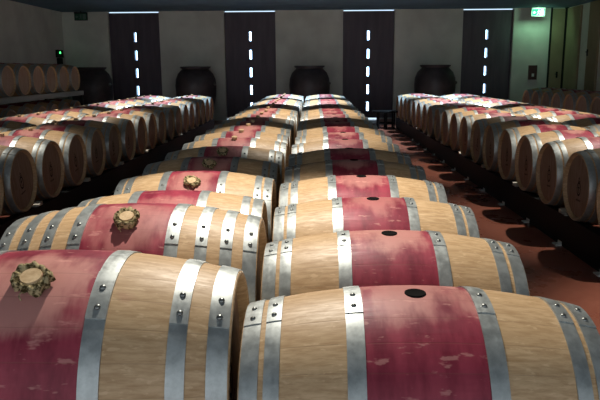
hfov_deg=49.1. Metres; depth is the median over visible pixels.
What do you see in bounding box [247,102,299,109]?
wine barrel
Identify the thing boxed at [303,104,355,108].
wine barrel
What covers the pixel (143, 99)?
wine barrel
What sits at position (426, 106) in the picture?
wine barrel
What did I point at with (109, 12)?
window
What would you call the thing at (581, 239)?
rack
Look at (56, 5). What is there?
ceiling
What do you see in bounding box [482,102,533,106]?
wine barrel
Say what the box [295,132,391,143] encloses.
wine barrel
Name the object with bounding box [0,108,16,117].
wine barrel
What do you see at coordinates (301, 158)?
wine barrel
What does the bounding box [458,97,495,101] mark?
wine barrel
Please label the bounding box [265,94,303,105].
wine barrel
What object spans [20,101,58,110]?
wine barrel
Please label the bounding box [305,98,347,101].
wine barrel
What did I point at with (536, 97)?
wine barrel
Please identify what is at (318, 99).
wine barrel
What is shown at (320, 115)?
wine barrel
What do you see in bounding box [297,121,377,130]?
wine barrel
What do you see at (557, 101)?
wine barrel
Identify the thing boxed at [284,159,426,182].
wine barrel
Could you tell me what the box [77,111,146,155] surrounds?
wine barrel
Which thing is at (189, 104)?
wine barrel
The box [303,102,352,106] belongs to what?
wine barrel
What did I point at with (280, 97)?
wine barrel
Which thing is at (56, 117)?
wine barrel
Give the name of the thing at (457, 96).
wine barrel
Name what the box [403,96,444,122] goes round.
wine barrel
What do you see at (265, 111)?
wine barrel
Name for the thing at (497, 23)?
door
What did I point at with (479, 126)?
wine barrel
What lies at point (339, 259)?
wine barrel
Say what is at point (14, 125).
wine barrel
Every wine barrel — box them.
[0,63,30,96]
[0,64,15,97]
[0,105,31,114]
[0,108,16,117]
[0,115,56,125]
[0,120,36,129]
[0,127,12,132]
[0,133,64,200]
[0,145,37,215]
[0,175,3,215]
[0,203,266,303]
[0,249,248,399]
[1,127,86,187]
[3,103,46,112]
[12,63,44,95]
[12,112,73,120]
[16,122,105,177]
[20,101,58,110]
[28,63,57,93]
[30,100,69,108]
[32,109,89,117]
[40,118,121,168]
[44,64,68,92]
[47,99,80,106]
[50,107,101,114]
[54,64,79,91]
[64,114,135,160]
[66,105,114,111]
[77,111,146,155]
[77,190,267,242]
[83,103,124,108]
[94,109,156,149]
[95,101,134,106]
[103,99,142,104]
[105,107,165,144]
[114,98,149,103]
[114,171,276,242]
[119,104,174,139]
[122,97,157,101]
[129,102,181,136]
[134,96,163,100]
[139,101,188,132]
[141,95,168,98]
[142,157,280,206]
[149,99,193,129]
[154,98,199,126]
[164,97,204,124]
[164,146,284,183]
[169,95,208,122]
[174,94,213,119]
[182,136,287,167]
[194,129,289,158]
[205,123,291,154]
[214,119,292,144]
[222,115,294,144]
[228,112,295,137]
[235,109,297,136]
[237,285,599,399]
[239,107,297,114]
[244,105,299,125]
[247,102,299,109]
[251,101,300,117]
[254,99,300,104]
[258,98,301,111]
[260,97,301,100]
[260,230,529,299]
[262,96,302,109]
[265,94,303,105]
[266,93,303,97]
[272,197,479,241]
[279,175,447,206]
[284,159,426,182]
[288,148,411,165]
[291,139,399,153]
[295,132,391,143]
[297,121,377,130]
[297,126,384,136]
[299,117,372,125]
[300,114,368,120]
[301,108,360,113]
[301,111,364,117]
[302,106,357,111]
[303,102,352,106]
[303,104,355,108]
[304,100,351,104]
[305,96,345,99]
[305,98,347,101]
[305,99,349,102]
[306,94,343,96]
[306,95,344,98]
[396,93,434,117]
[400,94,439,120]
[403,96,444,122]
[407,97,448,124]
[411,98,457,127]
[416,99,462,130]
[422,101,472,133]
[427,103,481,137]
[434,105,493,141]
[440,94,477,97]
[441,107,503,145]
[446,95,483,98]
[449,110,517,150]
[452,96,490,99]
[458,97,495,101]
[459,112,532,157]
[466,98,509,102]
[470,116,550,163]
[473,100,521,104]
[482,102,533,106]
[482,120,570,171]
[492,103,546,109]
[498,124,594,181]
[503,106,555,111]
[515,108,573,114]
[515,130,599,192]
[522,87,553,103]
[529,111,592,117]
[531,88,564,104]
[536,136,599,206]
[540,89,576,106]
[544,114,599,121]
[551,90,588,108]
[562,117,599,126]
[563,91,599,110]
[563,148,599,224]
[575,92,599,112]
[586,124,599,131]
[589,96,599,114]
[596,180,599,225]
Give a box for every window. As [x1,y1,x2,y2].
[109,12,158,12]
[135,33,138,94]
[225,11,274,11]
[249,32,252,104]
[344,10,393,10]
[366,31,368,110]
[464,9,511,9]
[483,30,486,92]
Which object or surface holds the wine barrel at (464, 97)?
on the rack
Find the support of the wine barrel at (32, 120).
on the rack
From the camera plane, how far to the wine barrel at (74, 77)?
15.25 m
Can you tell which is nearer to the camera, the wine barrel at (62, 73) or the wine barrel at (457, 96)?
the wine barrel at (62, 73)
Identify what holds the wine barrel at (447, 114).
on the rack at (581, 239)
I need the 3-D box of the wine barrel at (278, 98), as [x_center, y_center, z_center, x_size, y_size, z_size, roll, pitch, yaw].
[-0.441,-1.866,14.249,0.962,0.690,0.667,0,11,1]
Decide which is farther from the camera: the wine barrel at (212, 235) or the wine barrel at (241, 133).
the wine barrel at (241, 133)
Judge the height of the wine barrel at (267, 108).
0.695 m
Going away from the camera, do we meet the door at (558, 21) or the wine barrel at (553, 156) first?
the wine barrel at (553, 156)
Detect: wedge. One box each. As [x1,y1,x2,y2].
[33,201,42,205]
[558,208,567,213]
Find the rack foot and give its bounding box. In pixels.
[552,240,561,245]
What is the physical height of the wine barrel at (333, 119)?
0.671 m
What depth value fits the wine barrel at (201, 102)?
15.15 m
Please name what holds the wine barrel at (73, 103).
on the rack at (4, 100)
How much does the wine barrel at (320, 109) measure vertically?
0.671 m
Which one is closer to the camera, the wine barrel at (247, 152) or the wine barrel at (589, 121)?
the wine barrel at (247, 152)
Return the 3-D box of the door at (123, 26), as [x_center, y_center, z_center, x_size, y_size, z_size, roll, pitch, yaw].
[-4.984,-4.084,20.136,1.516,3.170,0.200,0,11,1]
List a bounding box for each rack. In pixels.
[0,91,83,105]
[0,119,213,239]
[396,117,599,271]
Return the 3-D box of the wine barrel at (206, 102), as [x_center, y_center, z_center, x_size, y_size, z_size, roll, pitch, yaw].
[-2.720,-2.187,15.936,0.962,0.695,0.668,0,11,1]
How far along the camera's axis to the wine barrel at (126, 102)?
13.80 m
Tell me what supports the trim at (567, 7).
attached to the wall at (586, 7)
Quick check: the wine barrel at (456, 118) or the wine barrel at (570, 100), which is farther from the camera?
the wine barrel at (570, 100)
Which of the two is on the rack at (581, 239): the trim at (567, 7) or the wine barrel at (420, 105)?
the wine barrel at (420, 105)
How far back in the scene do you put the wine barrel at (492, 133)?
7.92 m
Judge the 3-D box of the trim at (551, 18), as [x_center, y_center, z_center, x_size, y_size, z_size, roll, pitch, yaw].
[7.634,-4.065,19.653,0.430,3.260,0.060,0,11,1]
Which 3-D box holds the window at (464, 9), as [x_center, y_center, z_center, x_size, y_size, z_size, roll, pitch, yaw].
[5.592,-5.675,19.560,1.460,0.033,0.020,0,11,1]
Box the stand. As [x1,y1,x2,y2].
[371,110,397,128]
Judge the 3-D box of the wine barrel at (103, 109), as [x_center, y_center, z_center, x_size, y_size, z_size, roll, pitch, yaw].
[-3.844,-1.383,11.924,0.962,0.695,0.667,0,11,1]
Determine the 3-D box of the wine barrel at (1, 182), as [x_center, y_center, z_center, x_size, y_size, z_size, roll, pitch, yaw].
[-2.941,-0.051,5.180,0.962,0.695,0.668,0,11,1]
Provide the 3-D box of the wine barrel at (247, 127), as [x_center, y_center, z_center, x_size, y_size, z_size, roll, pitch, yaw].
[-0.582,-0.533,7.527,0.962,0.696,0.668,0,11,2]
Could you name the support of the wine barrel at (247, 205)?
on the rack
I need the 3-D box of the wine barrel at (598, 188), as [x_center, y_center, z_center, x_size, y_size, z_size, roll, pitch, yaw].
[2.711,0.021,4.679,0.962,0.672,0.668,0,11,1]
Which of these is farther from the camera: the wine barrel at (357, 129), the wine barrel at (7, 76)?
the wine barrel at (7, 76)
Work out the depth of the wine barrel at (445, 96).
16.28 m
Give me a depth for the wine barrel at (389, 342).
1.69 m
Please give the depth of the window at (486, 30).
19.97 m
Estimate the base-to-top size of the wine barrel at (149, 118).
0.695 m
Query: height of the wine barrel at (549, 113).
0.671 m
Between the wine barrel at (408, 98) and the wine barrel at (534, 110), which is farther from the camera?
the wine barrel at (408, 98)
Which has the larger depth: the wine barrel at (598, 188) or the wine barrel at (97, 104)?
the wine barrel at (97, 104)
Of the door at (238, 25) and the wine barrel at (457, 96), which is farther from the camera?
the door at (238, 25)
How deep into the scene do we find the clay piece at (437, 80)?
18.46 m
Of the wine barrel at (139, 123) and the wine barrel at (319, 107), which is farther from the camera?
the wine barrel at (319, 107)
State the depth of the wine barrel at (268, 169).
4.65 m
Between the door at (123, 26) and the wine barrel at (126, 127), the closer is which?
the wine barrel at (126, 127)
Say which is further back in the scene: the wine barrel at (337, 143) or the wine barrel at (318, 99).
the wine barrel at (318, 99)
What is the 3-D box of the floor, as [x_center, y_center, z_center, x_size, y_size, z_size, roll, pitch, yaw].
[0.163,-0.100,8.823,15.650,0.200,24.350,0,11,1]
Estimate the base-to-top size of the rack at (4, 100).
1.060 m
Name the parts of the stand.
leg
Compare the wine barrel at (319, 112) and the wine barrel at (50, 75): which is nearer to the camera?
the wine barrel at (319, 112)
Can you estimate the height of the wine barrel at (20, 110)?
0.671 m
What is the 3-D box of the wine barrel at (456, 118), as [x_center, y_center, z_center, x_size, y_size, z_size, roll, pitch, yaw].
[2.827,-1.047,10.057,0.962,0.672,0.667,0,11,1]
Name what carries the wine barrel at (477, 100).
on the rack
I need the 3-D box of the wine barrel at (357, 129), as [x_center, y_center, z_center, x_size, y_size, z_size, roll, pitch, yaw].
[0.449,-0.488,7.324,0.962,0.672,0.668,0,11,1]
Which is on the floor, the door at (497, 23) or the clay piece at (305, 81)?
the clay piece at (305, 81)
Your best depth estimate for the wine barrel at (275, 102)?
12.77 m
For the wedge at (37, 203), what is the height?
0.036 m
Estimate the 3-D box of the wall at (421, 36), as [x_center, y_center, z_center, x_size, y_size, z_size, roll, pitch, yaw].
[0.393,-4.110,20.131,15.050,3.260,0.600,0,11,1]
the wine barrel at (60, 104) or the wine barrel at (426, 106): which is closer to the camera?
the wine barrel at (426, 106)
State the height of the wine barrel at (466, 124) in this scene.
0.672 m
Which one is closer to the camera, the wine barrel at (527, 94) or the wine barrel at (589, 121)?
the wine barrel at (589, 121)
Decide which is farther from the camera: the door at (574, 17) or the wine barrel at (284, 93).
the door at (574, 17)
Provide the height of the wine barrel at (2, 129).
0.692 m
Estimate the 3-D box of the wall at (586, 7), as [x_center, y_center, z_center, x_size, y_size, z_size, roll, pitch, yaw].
[7.824,-1.818,8.323,0.300,3.260,24.350,0,11,1]
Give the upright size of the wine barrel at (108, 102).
0.695 m
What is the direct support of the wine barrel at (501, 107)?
on the rack
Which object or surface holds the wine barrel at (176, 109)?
on the rack at (101, 185)
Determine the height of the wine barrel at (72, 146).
0.694 m
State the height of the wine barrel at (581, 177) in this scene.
0.672 m
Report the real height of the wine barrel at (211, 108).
0.695 m
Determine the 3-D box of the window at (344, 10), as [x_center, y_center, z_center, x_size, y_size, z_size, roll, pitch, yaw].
[2.053,-5.666,19.635,1.500,0.033,0.020,0,11,1]
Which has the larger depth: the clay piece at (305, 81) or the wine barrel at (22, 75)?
the clay piece at (305, 81)
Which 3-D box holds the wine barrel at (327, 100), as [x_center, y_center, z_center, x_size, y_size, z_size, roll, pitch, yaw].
[0.573,-1.694,13.398,0.962,0.671,0.668,0,11,1]
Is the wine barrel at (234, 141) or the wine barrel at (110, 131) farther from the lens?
the wine barrel at (110, 131)
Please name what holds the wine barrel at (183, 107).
on the rack at (101, 185)
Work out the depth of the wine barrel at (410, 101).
14.65 m
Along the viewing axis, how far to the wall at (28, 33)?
17.46 m
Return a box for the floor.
[0,119,599,334]
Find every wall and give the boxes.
[0,0,67,104]
[62,8,564,120]
[570,2,599,90]
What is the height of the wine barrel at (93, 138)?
0.696 m
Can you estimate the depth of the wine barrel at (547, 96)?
14.67 m
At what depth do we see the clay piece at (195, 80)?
18.61 m
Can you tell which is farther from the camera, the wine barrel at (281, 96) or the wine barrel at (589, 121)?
the wine barrel at (281, 96)
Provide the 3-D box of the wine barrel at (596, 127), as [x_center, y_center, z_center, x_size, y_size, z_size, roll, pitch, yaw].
[3.821,-0.582,7.679,0.962,0.672,0.668,0,11,1]
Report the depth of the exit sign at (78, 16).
19.35 m
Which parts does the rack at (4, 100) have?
post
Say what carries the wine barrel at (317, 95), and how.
on the rack
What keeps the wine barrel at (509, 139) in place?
on the rack at (581, 239)
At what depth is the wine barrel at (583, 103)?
12.67 m
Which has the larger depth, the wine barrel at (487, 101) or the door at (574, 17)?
the door at (574, 17)
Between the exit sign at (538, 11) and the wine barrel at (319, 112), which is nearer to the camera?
the wine barrel at (319, 112)
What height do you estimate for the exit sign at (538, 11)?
0.270 m
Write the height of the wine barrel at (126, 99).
0.695 m
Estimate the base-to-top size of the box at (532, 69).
0.420 m
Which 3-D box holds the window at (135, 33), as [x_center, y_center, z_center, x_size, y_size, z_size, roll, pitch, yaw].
[-4.981,-3.925,20.259,0.074,2.394,0.020,0,11,1]
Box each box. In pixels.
[55,50,63,63]
[528,65,536,79]
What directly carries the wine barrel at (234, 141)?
on the rack
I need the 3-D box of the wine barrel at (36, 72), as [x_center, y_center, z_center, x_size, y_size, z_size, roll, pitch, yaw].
[-5.758,-2.434,13.307,0.962,0.671,0.668,0,11,1]
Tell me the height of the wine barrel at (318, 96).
0.671 m
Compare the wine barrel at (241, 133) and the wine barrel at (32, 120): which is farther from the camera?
the wine barrel at (32, 120)
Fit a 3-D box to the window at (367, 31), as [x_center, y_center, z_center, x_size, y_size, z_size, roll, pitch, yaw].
[2.068,-3.944,20.109,0.074,2.394,0.020,0,11,1]
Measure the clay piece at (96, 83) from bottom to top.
1.630 m
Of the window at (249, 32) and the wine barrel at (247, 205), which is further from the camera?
the window at (249, 32)
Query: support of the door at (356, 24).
in the wall at (421, 36)
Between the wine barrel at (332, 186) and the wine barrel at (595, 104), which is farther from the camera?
the wine barrel at (595, 104)
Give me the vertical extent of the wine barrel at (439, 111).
0.671 m
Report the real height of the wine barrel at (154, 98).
0.695 m
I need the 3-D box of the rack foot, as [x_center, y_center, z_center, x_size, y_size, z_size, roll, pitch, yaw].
[2.253,0.373,5.758,0.053,0.035,0.090,0,11,1]
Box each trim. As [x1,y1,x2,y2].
[546,8,566,87]
[561,7,569,87]
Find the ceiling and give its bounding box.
[10,0,596,11]
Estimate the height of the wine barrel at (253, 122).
0.693 m
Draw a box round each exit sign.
[74,11,87,20]
[531,6,545,15]
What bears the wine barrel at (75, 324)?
on the rack
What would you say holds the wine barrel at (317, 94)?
on the rack
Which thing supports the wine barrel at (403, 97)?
on the rack at (581, 239)
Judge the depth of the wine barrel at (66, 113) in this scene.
10.41 m
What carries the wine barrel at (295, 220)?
on the rack
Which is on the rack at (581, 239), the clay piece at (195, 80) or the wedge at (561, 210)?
the wedge at (561, 210)
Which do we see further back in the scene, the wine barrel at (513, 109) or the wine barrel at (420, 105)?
the wine barrel at (420, 105)
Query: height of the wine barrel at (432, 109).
0.671 m
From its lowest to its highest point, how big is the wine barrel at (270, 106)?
0.690 m
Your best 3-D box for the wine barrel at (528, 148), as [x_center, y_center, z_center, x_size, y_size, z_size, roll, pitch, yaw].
[2.758,-0.379,6.696,0.962,0.672,0.668,0,11,1]
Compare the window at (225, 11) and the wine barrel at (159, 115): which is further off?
the window at (225, 11)
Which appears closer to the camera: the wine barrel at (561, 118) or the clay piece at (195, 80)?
the wine barrel at (561, 118)
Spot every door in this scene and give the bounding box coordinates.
[109,13,161,99]
[224,12,275,118]
[343,11,393,117]
[460,10,512,99]
[548,9,565,87]
[562,5,582,88]
[584,0,599,90]
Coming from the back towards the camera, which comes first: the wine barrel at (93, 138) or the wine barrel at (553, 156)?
the wine barrel at (93, 138)
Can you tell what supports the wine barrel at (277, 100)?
on the rack
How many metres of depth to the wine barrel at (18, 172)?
5.77 m
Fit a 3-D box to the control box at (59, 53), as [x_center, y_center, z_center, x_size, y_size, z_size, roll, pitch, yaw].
[-7.106,-4.219,19.450,0.086,0.440,0.440,0,11,1]
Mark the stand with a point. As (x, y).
(378, 112)
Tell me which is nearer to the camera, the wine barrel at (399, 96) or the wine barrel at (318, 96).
the wine barrel at (318, 96)
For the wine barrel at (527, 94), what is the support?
on the rack
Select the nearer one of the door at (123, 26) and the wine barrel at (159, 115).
the wine barrel at (159, 115)
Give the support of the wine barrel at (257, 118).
on the rack
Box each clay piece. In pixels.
[72,67,112,104]
[175,66,215,107]
[289,66,330,103]
[414,65,456,95]
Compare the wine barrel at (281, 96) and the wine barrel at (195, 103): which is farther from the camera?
the wine barrel at (281, 96)
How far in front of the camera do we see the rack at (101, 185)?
8.28 m
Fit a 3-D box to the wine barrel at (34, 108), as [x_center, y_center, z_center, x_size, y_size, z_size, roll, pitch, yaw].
[-5.740,-1.651,13.463,0.962,0.671,0.666,0,11,1]
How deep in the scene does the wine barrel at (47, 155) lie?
6.41 m
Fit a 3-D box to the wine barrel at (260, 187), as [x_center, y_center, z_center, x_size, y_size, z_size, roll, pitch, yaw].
[-0.642,0.147,4.168,0.962,0.669,0.668,0,11,1]
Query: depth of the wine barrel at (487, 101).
12.90 m
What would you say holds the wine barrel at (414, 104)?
on the rack at (581, 239)
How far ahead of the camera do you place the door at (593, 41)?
17.51 m
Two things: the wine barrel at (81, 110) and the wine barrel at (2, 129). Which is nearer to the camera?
the wine barrel at (2, 129)
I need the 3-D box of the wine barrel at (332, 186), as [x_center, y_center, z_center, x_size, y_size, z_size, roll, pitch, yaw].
[0.364,0.182,3.949,0.962,0.672,0.668,0,11,1]
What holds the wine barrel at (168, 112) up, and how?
on the rack at (101, 185)
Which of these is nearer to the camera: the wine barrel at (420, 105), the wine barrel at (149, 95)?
the wine barrel at (420, 105)
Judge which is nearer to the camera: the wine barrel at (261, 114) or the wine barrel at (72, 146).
the wine barrel at (72, 146)

